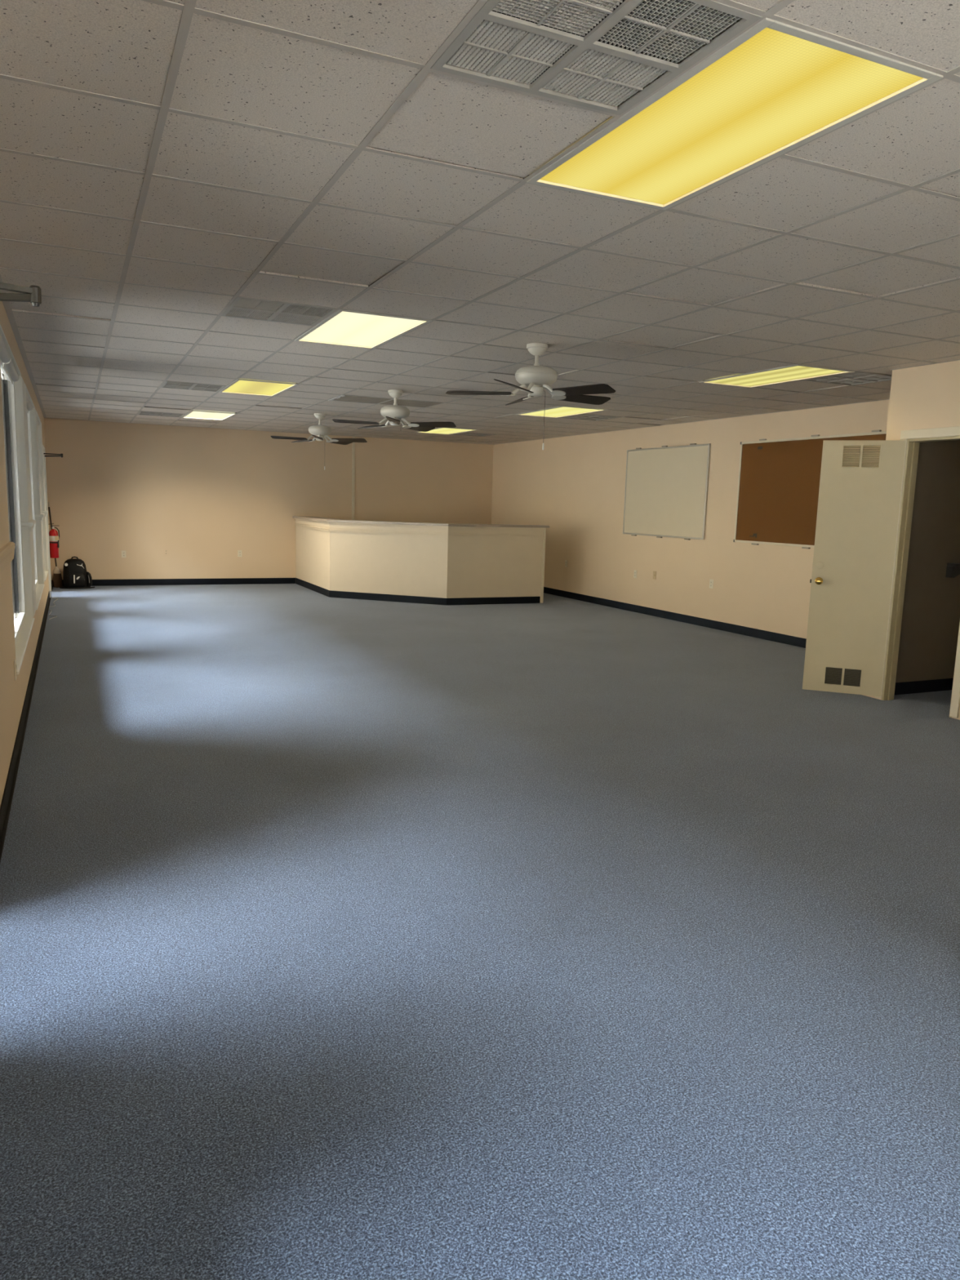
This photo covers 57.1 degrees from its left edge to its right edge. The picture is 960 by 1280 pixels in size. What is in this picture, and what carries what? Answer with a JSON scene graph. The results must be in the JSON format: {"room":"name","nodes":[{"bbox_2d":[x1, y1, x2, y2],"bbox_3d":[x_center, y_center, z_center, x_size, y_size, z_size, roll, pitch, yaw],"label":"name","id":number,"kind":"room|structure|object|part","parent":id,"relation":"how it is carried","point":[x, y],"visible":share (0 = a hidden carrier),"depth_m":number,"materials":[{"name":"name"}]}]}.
{"room":"empty office space","nodes":[
{"label":"empty office space","id":0,"kind":"room"},
{"bbox_2d":[0,301,51,806],"bbox_3d":[-3.273,-0.969,6.016,0.210,2.886,17.604,-2,10,-25],"label":"wall","id":1,"kind":"structure","parent":0,"point":[12,692],"depth_m":4.94,"materials":[{"name":"beige paint"}]},
{"bbox_2d":[0,542,14,573],"bbox_3d":[-2.307,-0.347,4.134,0.114,0.112,2.351,-2,10,-25],"label":"trim","id":2,"kind":"structure","parent":1,"relation":"attached to","point":[6,552],"depth_m":4.61,"materials":[{"name":"beige paint"}]},
{"bbox_2d":[13,658,17,680],"bbox_3d":[-2.709,0.173,5.149,0.010,0.116,0.072,-2,10,-25],"label":"wall outlet","id":3,"kind":"object","parent":1,"relation":"attached to","point":[15,663],"visible":1,"depth_m":5.12,"materials":[{"name":"white plastic"}]},
{"bbox_2d":[0,324,34,674],"bbox_3d":[-3.395,-0.991,6.259,0.252,2.050,2.590,-2,10,-25],"label":"window","id":4,"kind":"structure","parent":1,"relation":"in","point":[11,394],"depth_m":7.34,"materials":[{"name":"white paint"}]},
{"bbox_2d":[0,333,10,366],"bbox_3d":[-3.040,-1.228,5.632,0.078,1.346,1.200,-2,10,-25],"label":"roller shade","id":5,"kind":"object","parent":4,"relation":"attached to","point":[5,357],"visible":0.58,"depth_m":5.74,"materials":[{"name":"white fabric"}]},
{"bbox_3d":[-3.660,-1.088,6.821,0.006,1.918,1.208,-2,10,-25],"label":"glass pane","id":6,"kind":"part","parent":4,"relation":"part of","materials":[{"name":"glass"}]},
{"bbox_2d":[2,358,19,384],"bbox_3d":[-3.507,-2.017,6.589,0.072,0.102,1.100,-2,10,-25],"label":"roller shade","id":7,"kind":"object","parent":4,"relation":"attached to","point":[9,368],"visible":0.73,"depth_m":6.51,"materials":[{"name":"white fabric"}]},
{"bbox_3d":[-3.361,-0.996,6.274,0.044,2.020,2.566,-2,10,-25],"label":"frame","id":8,"kind":"part","parent":4,"relation":"part of","materials":[{"name":"white plastic"}]},
{"bbox_3d":[-3.408,0.012,6.421,0.217,0.018,2.566,-2,10,-25],"label":"sill","id":9,"kind":"part","parent":4,"relation":"part of","materials":[{"name":"white paint"}]},
{"bbox_2d":[0,282,41,306],"bbox_3d":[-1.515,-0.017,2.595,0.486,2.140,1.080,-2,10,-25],"label":"pipe","id":10,"kind":"object","parent":1,"relation":"in","point":[33,294],"depth_m":2.58,"materials":[{"name":"grey metal"}]},
{"bbox_2d":[0,579,53,862],"bbox_3d":[-3.202,0.403,6.265,0.022,0.105,17.584,-2,10,-25],"label":"baseboard","id":11,"kind":"structure","parent":1,"relation":"attached to","point":[6,805],"depth_m":5.08,"materials":[{"name":"black rubber"}]},
{"bbox_2d":[21,520,35,530],"bbox_3d":[-4.001,-1.015,7.797,0.124,0.078,0.723,-2,10,-25],"label":"trim","id":12,"kind":"structure","parent":1,"relation":"attached to","point":[30,524],"depth_m":7.49,"materials":[{"name":"white paint"}]},
{"bbox_2d":[21,377,36,617],"bbox_3d":[-3.968,-1.240,7.775,0.006,2.010,0.676,-2,10,-25],"label":"trim","id":13,"kind":"structure","parent":1,"relation":"attached to","point":[24,387],"depth_m":7.69,"materials":[{"name":"white paint"}]},
{"bbox_2d":[25,385,44,609],"bbox_3d":[-4.729,-1.470,9.139,0.252,2.050,2.470,-2,10,-25],"label":"window","id":14,"kind":"structure","parent":1,"relation":"in","point":[31,417],"depth_m":10.23,"materials":[{"name":"white paint"}]},
{"bbox_2d":[26,399,32,413],"bbox_3d":[-4.707,-2.448,9.182,0.070,0.103,0.980,-2,10,-25],"label":"roller shade","id":15,"kind":"object","parent":14,"relation":"attached to","point":[29,407],"visible":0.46,"depth_m":9.24,"materials":[{"name":"white fabric"}]},
{"bbox_3d":[-4.696,-1.475,9.154,0.044,2.020,2.446,-2,10,-25],"label":"frame","id":16,"kind":"part","parent":14,"relation":"part of","materials":[{"name":"white plastic"}]},
{"bbox_3d":[-4.742,-0.467,9.300,0.217,0.018,2.446,-2,10,-25],"label":"sill","id":17,"kind":"part","parent":14,"relation":"part of","materials":[{"name":"white paint"}]},
{"bbox_2d":[35,408,44,583],"bbox_3d":[-5.251,-1.700,10.543,0.006,2.010,0.546,-2,10,-25],"label":"trim","id":18,"kind":"structure","parent":1,"relation":"attached to","point":[36,413],"depth_m":10.45,"materials":[{"name":"white paint"}]},
{"bbox_2d":[35,512,44,520],"bbox_3d":[-5.283,-1.476,10.565,0.124,0.078,0.593,-2,10,-25],"label":"trim","id":19,"kind":"structure","parent":1,"relation":"attached to","point":[42,515],"depth_m":10.32,"materials":[{"name":"white paint"}]},
{"bbox_2d":[36,412,48,581],"bbox_3d":[-5.758,-1.840,11.360,0.252,2.050,1.380,-2,10,-25],"label":"window","id":20,"kind":"structure","parent":1,"relation":"in","point":[38,418],"depth_m":11.99,"materials":[{"name":"white paint"}]},
{"bbox_3d":[-5.771,-0.837,11.521,0.217,0.018,1.356,-2,10,-25],"label":"sill","id":21,"kind":"part","parent":20,"relation":"part of","materials":[{"name":"white paint"}]},
{"bbox_2d":[40,421,48,570],"bbox_3d":[-6.022,-1.977,12.207,0.006,2.010,0.396,-2,10,-25],"label":"trim","id":22,"kind":"structure","parent":1,"relation":"attached to","point":[40,421],"depth_m":12.13,"materials":[{"name":"white paint"}]},
{"bbox_2d":[41,510,48,516],"bbox_3d":[-6.054,-1.753,12.229,0.124,0.078,0.443,-2,10,-25],"label":"trim","id":23,"kind":"structure","parent":1,"relation":"attached to","point":[45,512],"depth_m":12.05,"materials":[{"name":"white paint"}]},
{"bbox_2d":[42,444,62,597],"bbox_3d":[-6.303,-1.732,12.898,0.459,2.140,1.000,-2,10,-25],"label":"door","id":24,"kind":"structure","parent":1,"relation":"in","point":[43,447],"depth_m":13.20,"materials":[{"name":"white paint"}]},
{"bbox_3d":[-6.413,-1.727,12.847,0.217,2.140,1.000,-2,10,-25],"label":"frame","id":25,"kind":"part","parent":24,"relation":"part of","materials":[{"name":"white paint"}]},
{"bbox_3d":[-6.247,-2.687,12.829,0.321,0.059,0.143,-6,12,-42],"label":"closer arm","id":26,"kind":"part","parent":24,"relation":"part of","materials":[{"name":"brown metal"}]},
{"bbox_2d":[48,523,59,558],"bbox_3d":[-6.589,-1.534,13.634,0.186,0.531,0.134,-2,10,-25],"label":"fire extinguisher","id":27,"kind":"object","parent":1,"relation":"attached to","point":[54,539],"visible":0.98,"depth_m":13.60,"materials":[{"name":"red metal"}]},
{"bbox_2d":[44,417,493,586],"bbox_3d":[-3.363,-2.444,15.623,8.130,2.886,0.150,-2,10,-25],"label":"wall","id":28,"kind":"structure","parent":0,"point":[205,495],"depth_m":15.08,"materials":[{"name":"beige paint"}]},
{"bbox_2d":[121,550,126,557],"bbox_3d":[-5.867,-1.415,14.544,0.072,0.116,0.010,-2,10,-25],"label":"wall outlet","id":29,"kind":"object","parent":28,"relation":"attached to","point":[123,552],"visible":1,"depth_m":14.54,"materials":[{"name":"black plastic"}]},
{"bbox_2d":[164,548,168,555],"bbox_3d":[-5.266,-1.475,14.812,0.072,0.116,0.010,-2,10,-25],"label":"wall outlet","id":30,"kind":"object","parent":28,"relation":"attached to","point":[166,550],"visible":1,"depth_m":14.81,"materials":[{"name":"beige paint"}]},
{"bbox_2d":[53,577,295,586],"bbox_3d":[-5.079,-0.987,14.982,3.908,0.105,0.008,-2,10,-25],"label":"baseboard","id":31,"kind":"structure","parent":28,"relation":"attached to","point":[224,580],"depth_m":15.04,"materials":[{"name":"black rubber"}]},
{"bbox_2d":[237,550,241,556],"bbox_3d":[-4.166,-1.500,15.318,0.072,0.116,0.010,-2,10,-25],"label":"wall outlet","id":32,"kind":"object","parent":28,"relation":"attached to","point":[239,552],"visible":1,"depth_m":15.31,"materials":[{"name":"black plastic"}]},
{"bbox_2d":[351,436,355,519],"bbox_3d":[-2.289,-2.845,15.963,0.050,1.634,0.012,-2,10,-25],"label":"trim","id":33,"kind":"structure","parent":28,"relation":"attached to","point":[353,443],"depth_m":15.95,"materials":[{"name":"beige paint"}]},
{"bbox_2d":[0,583,959,1279],"bbox_3d":[0.289,0.381,7.890,8.220,0.150,18.004,-2,10,-25],"label":"floor","id":34,"kind":"structure","parent":0,"point":[557,938],"depth_m":2.95,"materials":[{"name":"blue carpet"}]},
{"bbox_2d":[48,502,62,587],"bbox_3d":[-6.732,-1.509,14.001,0.133,1.341,0.258,-4,10,-32],"label":"broom","id":35,"kind":"object","parent":34,"relation":"on","point":[57,578],"visible":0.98,"depth_m":13.98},
{"bbox_3d":[-6.764,-1.626,13.979,0.213,0.946,0.022,10,12,43],"label":"handle","id":36,"kind":"part","parent":35,"relation":"part of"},
{"bbox_2d":[59,555,94,588],"bbox_3d":[-6.406,-1.076,14.027,0.513,0.496,0.345,-2,10,-25],"label":"backpack","id":37,"kind":"object","parent":34,"relation":"on","point":[75,575],"visible":1,"depth_m":13.96,"materials":[{"name":"black fabric"}]},
{"bbox_2d":[292,515,549,605],"bbox_3d":[-1.413,-1.304,14.112,4.857,1.198,1.747,6,10,26],"label":"reception counter","id":38,"kind":"object","parent":34,"relation":"on","point":[446,564],"depth_m":13.36,"materials":[{"name":"beige paint"}]},
{"bbox_3d":[-2.756,-1.416,14.706,0.100,1.165,2.302,-2,10,-25],"label":"panel","id":39,"kind":"part","parent":38,"relation":"part of","materials":[{"name":"beige paint"}]},
{"bbox_3d":[-1.385,-1.173,13.375,1.959,1.165,0.100,5,9,19],"label":"panel","id":40,"kind":"part","parent":38,"relation":"part of","materials":[{"name":"beige paint"}]},
{"bbox_3d":[-1.464,-1.780,13.956,4.778,0.145,1.484,6,10,26],"label":"moulding","id":41,"kind":"part","parent":38,"relation":"part of","materials":[{"name":"beige paint"}]},
{"bbox_2d":[292,515,549,528],"bbox_3d":[-1.397,-1.879,14.024,4.857,0.033,1.747,6,10,26],"label":"countertop","id":42,"kind":"structure","parent":38,"relation":"on","point":[317,518],"depth_m":13.28,"materials":[{"name":"beige laminate"}]},
{"bbox_3d":[0.226,-1.129,13.381,1.600,1.165,0.100,-2,10,-25],"label":"panel","id":43,"kind":"part","parent":38,"relation":"part of","materials":[{"name":"beige paint"}]},
{"bbox_3d":[0.953,-1.160,13.720,0.035,1.165,0.148,-2,10,-25],"label":"post","id":44,"kind":"part","parent":38,"relation":"part of","materials":[{"name":"beige paint"}]},
{"bbox_2d":[0,0,959,444],"bbox_3d":[0.378,-2.446,7.461,8.200,0.302,18.004,-2,10,-25],"label":"ceiling","id":45,"kind":"structure","parent":0,"point":[164,164],"depth_m":3.75,"materials":[{"name":"tile"}]},
{"bbox_2d":[137,410,185,417],"bbox_3d":[-4.549,-3.280,12.592,0.598,0.123,0.598,-2,10,-25],"label":"ceiling vent","id":46,"kind":"object","parent":45,"relation":"in","point":[144,413],"visible":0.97,"depth_m":12.62,"materials":[{"name":"metal"}]},
{"bbox_2d":[160,381,226,391],"bbox_3d":[-3.029,-2.733,9.310,0.598,0.123,0.598,-2,10,-25],"label":"ceiling vent","id":47,"kind":"object","parent":45,"relation":"in","point":[170,384],"visible":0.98,"depth_m":9.34,"materials":[{"name":"metal"}]},
{"bbox_2d":[181,408,235,420],"bbox_3d":[-3.868,-3.251,12.572,0.602,0.116,1.211,-2,10,-25],"label":"ceiling light","id":48,"kind":"object","parent":45,"relation":"attached to","point":[194,414],"visible":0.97,"depth_m":12.57,"materials":[{"name":"white plastic"}]},
{"bbox_2d":[218,378,297,396],"bbox_3d":[-2.348,-2.705,9.291,0.602,0.116,1.211,-2,10,-25],"label":"ceiling light","id":49,"kind":"object","parent":45,"relation":"attached to","point":[244,386],"visible":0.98,"depth_m":9.28,"materials":[{"name":"yellow plastic"}]},
{"bbox_2d":[221,297,337,325],"bbox_3d":[-1.255,-2.096,5.482,0.598,0.123,0.598,-2,10,-25],"label":"ceiling vent","id":50,"kind":"object","parent":45,"relation":"in","point":[242,308],"visible":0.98,"depth_m":5.49,"materials":[{"name":"metal"}]},
{"bbox_2d":[270,413,367,470],"bbox_3d":[-2.139,-2.682,11.969,1.272,0.740,1.209,6,10,29],"label":"ceiling fan","id":51,"kind":"object","parent":45,"relation":"hanging from","point":[319,432],"visible":1,"depth_m":11.82,"materials":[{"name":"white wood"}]},
{"bbox_3d":[-2.538,-2.688,11.752,0.474,0.047,0.144,-2,10,-25],"label":"blade","id":52,"kind":"part","parent":51,"relation":"part of","materials":[{"name":"brown wood"}]},
{"bbox_3d":[-2.442,-2.757,12.225,0.144,0.047,0.474,-6,12,-42],"label":"blade","id":53,"kind":"part","parent":51,"relation":"part of","materials":[{"name":"brown wood"}]},
{"bbox_3d":[-2.114,-2.640,11.517,0.144,0.047,0.474,1,9,-7],"label":"blade","id":54,"kind":"part","parent":51,"relation":"part of","materials":[{"name":"brown wood"}]},
{"bbox_3d":[-1.957,-2.753,12.282,0.144,0.047,0.474,6,10,29],"label":"blade","id":55,"kind":"part","parent":51,"relation":"part of","materials":[{"name":"brown wood"}]},
{"bbox_3d":[-1.754,-2.680,11.845,0.474,0.047,0.144,3,9,11],"label":"blade","id":56,"kind":"part","parent":51,"relation":"part of","materials":[{"name":"brown wood"}]},
{"bbox_2d":[328,394,391,403],"bbox_3d":[-1.368,-2.747,10.078,0.592,0.024,0.592,-2,10,-25],"label":"tile","id":57,"kind":"structure","parent":45,"relation":"attached to","point":[343,397],"depth_m":10.07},
{"bbox_2d":[294,308,431,348],"bbox_3d":[-0.827,-2.159,6.009,0.602,0.116,1.211,-2,10,-25],"label":"ceiling light","id":58,"kind":"object","parent":45,"relation":"attached to","point":[350,328],"visible":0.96,"depth_m":5.97,"materials":[{"name":"white plastic"}]},
{"bbox_2d":[332,389,456,431],"bbox_3d":[-0.860,-2.401,9.262,1.272,0.405,1.209,7,10,32],"label":"ceiling fan","id":59,"kind":"object","parent":45,"relation":"hanging from","point":[395,414],"visible":1,"depth_m":9.14,"materials":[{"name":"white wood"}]},
{"bbox_3d":[-1.275,-2.244,9.091,0.474,0.047,0.144,-2,9,-22],"label":"blade","id":60,"kind":"part","parent":59,"relation":"part of","materials":[{"name":"brown wood"}]},
{"bbox_3d":[-1.154,-2.312,9.559,0.144,0.047,0.474,-6,11,-39],"label":"blade","id":61,"kind":"part","parent":59,"relation":"part of","materials":[{"name":"brown wood"}]},
{"bbox_3d":[-0.864,-2.193,8.835,0.144,0.047,0.474,1,9,-4],"label":"blade","id":62,"kind":"part","parent":59,"relation":"part of","materials":[{"name":"brown wood"}]},
{"bbox_3d":[-0.667,-2.304,9.591,0.144,0.047,0.474,7,10,32],"label":"blade","id":63,"kind":"part","parent":59,"relation":"part of","materials":[{"name":"brown wood"}]},
{"bbox_3d":[-0.488,-2.230,9.143,0.474,0.047,0.144,4,9,14],"label":"blade","id":64,"kind":"part","parent":59,"relation":"part of","materials":[{"name":"brown wood"}]},
{"bbox_2d":[379,399,440,407],"bbox_3d":[-0.813,-2.776,10.330,0.592,0.013,0.592,-2,10,-25],"label":"tile","id":65,"kind":"structure","parent":45,"relation":"attached to","point":[400,402],"depth_m":10.33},
{"bbox_2d":[414,427,478,434],"bbox_3d":[-0.543,-3.390,14.090,0.602,0.116,1.211,-2,10,-25],"label":"ceiling light","id":66,"kind":"object","parent":45,"relation":"attached to","point":[440,430],"visible":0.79,"depth_m":14.15,"materials":[{"name":"yellow plastic"}]},
{"bbox_2d":[452,431,495,436],"bbox_3d":[-0.115,-3.465,14.615,0.598,0.123,0.598,-2,10,-25],"label":"ceiling vent","id":67,"kind":"object","parent":45,"relation":"in","point":[468,433],"visible":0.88,"depth_m":14.66,"materials":[{"name":"metal"}]},
{"bbox_2d":[445,342,615,449],"bbox_3d":[0.444,-1.761,6.433,1.209,0.740,1.272,-4,10,-30],"label":"ceiling fan","id":68,"kind":"object","parent":45,"relation":"hanging from","point":[538,378],"visible":1,"depth_m":6.31,"materials":[{"name":"white metal"}]},
{"bbox_3d":[-0.009,-1.802,6.442,0.474,0.047,0.144,2,9,5],"label":"blade","id":69,"kind":"part","parent":68,"relation":"part of","materials":[{"name":"brown wood"}]},
{"bbox_3d":[0.239,-1.732,6.028,0.144,0.047,0.474,5,9,23],"label":"blade","id":70,"kind":"part","parent":68,"relation":"part of","materials":[{"name":"brown wood"}]},
{"bbox_3d":[0.313,-1.849,6.805,0.144,0.047,0.474,0,9,-13],"label":"blade","id":71,"kind":"part","parent":68,"relation":"part of","materials":[{"name":"brown wood"}]},
{"bbox_3d":[0.465,-1.626,6.437,0.011,0.373,0.007,-4,10,-30],"label":"pull chain","id":72,"kind":"part","parent":68,"relation":"part of","materials":[{"name":"silver metal"}]},
{"bbox_3d":[0.761,-1.807,6.615,0.474,0.047,0.144,-4,10,-30],"label":"blade","id":73,"kind":"part","parent":68,"relation":"part of","materials":[{"name":"brown wood"}]},
{"bbox_3d":[0.715,-1.735,6.135,0.474,0.047,0.144,9,12,41],"label":"blade","id":74,"kind":"part","parent":68,"relation":"part of","materials":[{"name":"brown wood"}]},
{"bbox_2d":[516,405,606,417],"bbox_3d":[0.977,-2.844,10.808,0.602,0.116,1.211,-2,10,-25],"label":"ceiling light","id":75,"kind":"object","parent":45,"relation":"attached to","point":[560,411],"visible":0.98,"depth_m":10.83,"materials":[{"name":"yellow plastic"}]},
{"bbox_2d":[559,413,622,420],"bbox_3d":[1.405,-2.919,11.334,0.598,0.123,0.598,-2,10,-25],"label":"ceiling vent","id":76,"kind":"object","parent":45,"relation":"in","point":[582,416],"visible":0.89,"depth_m":11.36,"materials":[{"name":"metal"}]},
{"bbox_2d":[430,0,761,115],"bbox_3d":[0.266,-1.550,2.200,0.598,0.123,0.598,-2,10,-25],"label":"ceiling vent","id":77,"kind":"object","parent":45,"relation":"in","point":[605,51],"visible":1,"depth_m":2.22,"materials":[{"name":"metal"}]},
{"bbox_2d":[526,17,943,209],"bbox_3d":[0.693,-1.613,2.728,0.602,0.116,1.211,-2,10,-25],"label":"ceiling light","id":78,"kind":"object","parent":45,"relation":"attached to","point":[777,87],"visible":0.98,"depth_m":2.59,"materials":[{"name":"translucent yellow-lit plastic diffuser"},{"name":"white enamel metal"}]},
{"bbox_2d":[698,363,854,387],"bbox_3d":[2.498,-2.297,7.527,0.602,0.116,1.211,-2,10,-25],"label":"ceiling light","id":79,"kind":"object","parent":45,"relation":"attached to","point":[795,372],"visible":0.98,"depth_m":7.52,"materials":[{"name":"yellow plastic"}]},
{"bbox_2d":[801,371,891,386],"bbox_3d":[3.179,-2.282,7.505,0.598,0.123,0.598,-2,10,-25],"label":"ceiling vent","id":80,"kind":"object","parent":45,"relation":"in","point":[855,378],"visible":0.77,"depth_m":7.54,"materials":[{"name":"metal"}]},
{"bbox_2d":[491,399,889,638],"bbox_3d":[3.954,-1.270,9.314,0.150,2.886,17.604,-2,10,-25],"label":"wall","id":81,"kind":"structure","parent":0,"point":[575,486],"depth_m":12.18,"materials":[{"name":"beige paint"}]},
{"bbox_2d":[633,569,636,577],"bbox_3d":[2.261,-0.961,12.858,0.010,0.116,0.072,-2,10,-25],"label":"wall outlet","id":82,"kind":"object","parent":81,"relation":"attached to","point":[635,571],"visible":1,"depth_m":12.85,"materials":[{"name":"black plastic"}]},
{"bbox_2d":[653,570,656,579],"bbox_3d":[2.456,-0.913,12.433,0.012,0.116,0.072,-2,10,-25],"label":"outlet","id":83,"kind":"object","parent":81,"relation":"attached to","point":[654,571],"visible":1,"depth_m":12.43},
{"bbox_2d":[622,443,711,540],"bbox_3d":[2.525,-2.036,12.158,0.029,1.253,1.855,-2,10,-25],"label":"whiteboard","id":84,"kind":"object","parent":81,"relation":"attached to","point":[666,491],"visible":1,"depth_m":12.06,"materials":[{"name":"ceramic"}]},
{"bbox_2d":[543,586,806,648],"bbox_3d":[2.358,-0.427,12.699,0.008,0.105,10.434,-2,10,-25],"label":"baseboard","id":85,"kind":"structure","parent":81,"relation":"attached to","point":[766,635],"depth_m":11.76,"materials":[{"name":"black rubber"}]},
{"bbox_2d":[709,578,713,588],"bbox_3d":[2.968,-0.721,11.331,0.010,0.116,0.072,-2,10,-25],"label":"wall outlet","id":86,"kind":"object","parent":81,"relation":"attached to","point":[711,581],"visible":1,"depth_m":11.32,"materials":[{"name":"white plastic"}]},
{"bbox_2d":[733,429,886,549],"bbox_3d":[3.662,-1.622,9.704,0.029,1.239,2.452,-2,10,-25],"label":"cork board","id":87,"kind":"object","parent":81,"relation":"attached to","point":[779,479],"visible":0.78,"depth_m":10.13,"materials":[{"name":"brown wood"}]},
{"bbox_2d":[862,360,959,719],"bbox_3d":[4.777,-0.310,4.028,0.115,2.636,7.150,-2,10,-25],"label":"wall partition","id":88,"kind":"structure","parent":0,"point":[926,396],"depth_m":6.76,"materials":[{"name":"beige paint"}]},
{"bbox_2d":[802,440,908,697],"bbox_3d":[3.024,-0.571,7.148,0.644,2.048,0.101,5,9,21],"label":"door","id":89,"kind":"structure","parent":88,"relation":"in","point":[860,481],"depth_m":7.16,"materials":[{"name":"beige paint"}]},
{"bbox_3d":[2.778,-0.481,7.238,0.062,0.062,0.066,5,9,21],"label":"knob","id":90,"kind":"part","parent":89,"relation":"part of","materials":[{"name":"gold metal"}]},
{"bbox_2d":[822,665,862,688],"bbox_3d":[2.999,0.305,7.299,0.296,0.166,0.008,5,9,21],"label":"grille","id":91,"kind":"object","parent":89,"relation":"attached to","point":[833,676],"depth_m":7.30,"materials":[{"name":"metal"}]},
{"bbox_2d":[840,444,882,468],"bbox_3d":[3.036,-1.462,7.033,0.293,0.193,0.008,5,9,21],"label":"grille","id":92,"kind":"object","parent":89,"relation":"attached to","point":[851,455],"depth_m":7.04,"materials":[{"name":"metal"}]},
{"bbox_2d":[875,426,959,717],"bbox_3d":[3.496,-0.528,6.798,0.134,2.156,0.750,-2,10,-25],"label":"door frame","id":93,"kind":"structure","parent":88,"relation":"attached to","point":[913,451],"depth_m":7.00,"materials":[{"name":"beige paint"}]},
{"bbox_2d":[895,440,959,682],"bbox_3d":[3.975,-0.865,7.499,1.349,2.636,0.090,-2,10,-25],"label":"wall","id":94,"kind":"structure","parent":0,"point":[931,615],"depth_m":7.41,"materials":[{"name":"paint"}]},
{"bbox_2d":[893,678,953,695],"bbox_3d":[3.958,0.393,7.646,1.334,0.105,0.008,-2,10,-25],"label":"baseboard","id":95,"kind":"structure","parent":94,"relation":"attached to","point":[946,684],"depth_m":7.57,"materials":[{"name":"black rubber"}]},
{"bbox_2d":[945,563,959,577],"bbox_3d":[4.253,-0.597,7.572,0.620,0.120,0.090,-2,10,-25],"label":"wall shelf","id":96,"kind":"object","parent":94,"relation":"attached to","point":[953,570],"visible":1,"depth_m":7.45,"materials":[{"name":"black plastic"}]}
]}

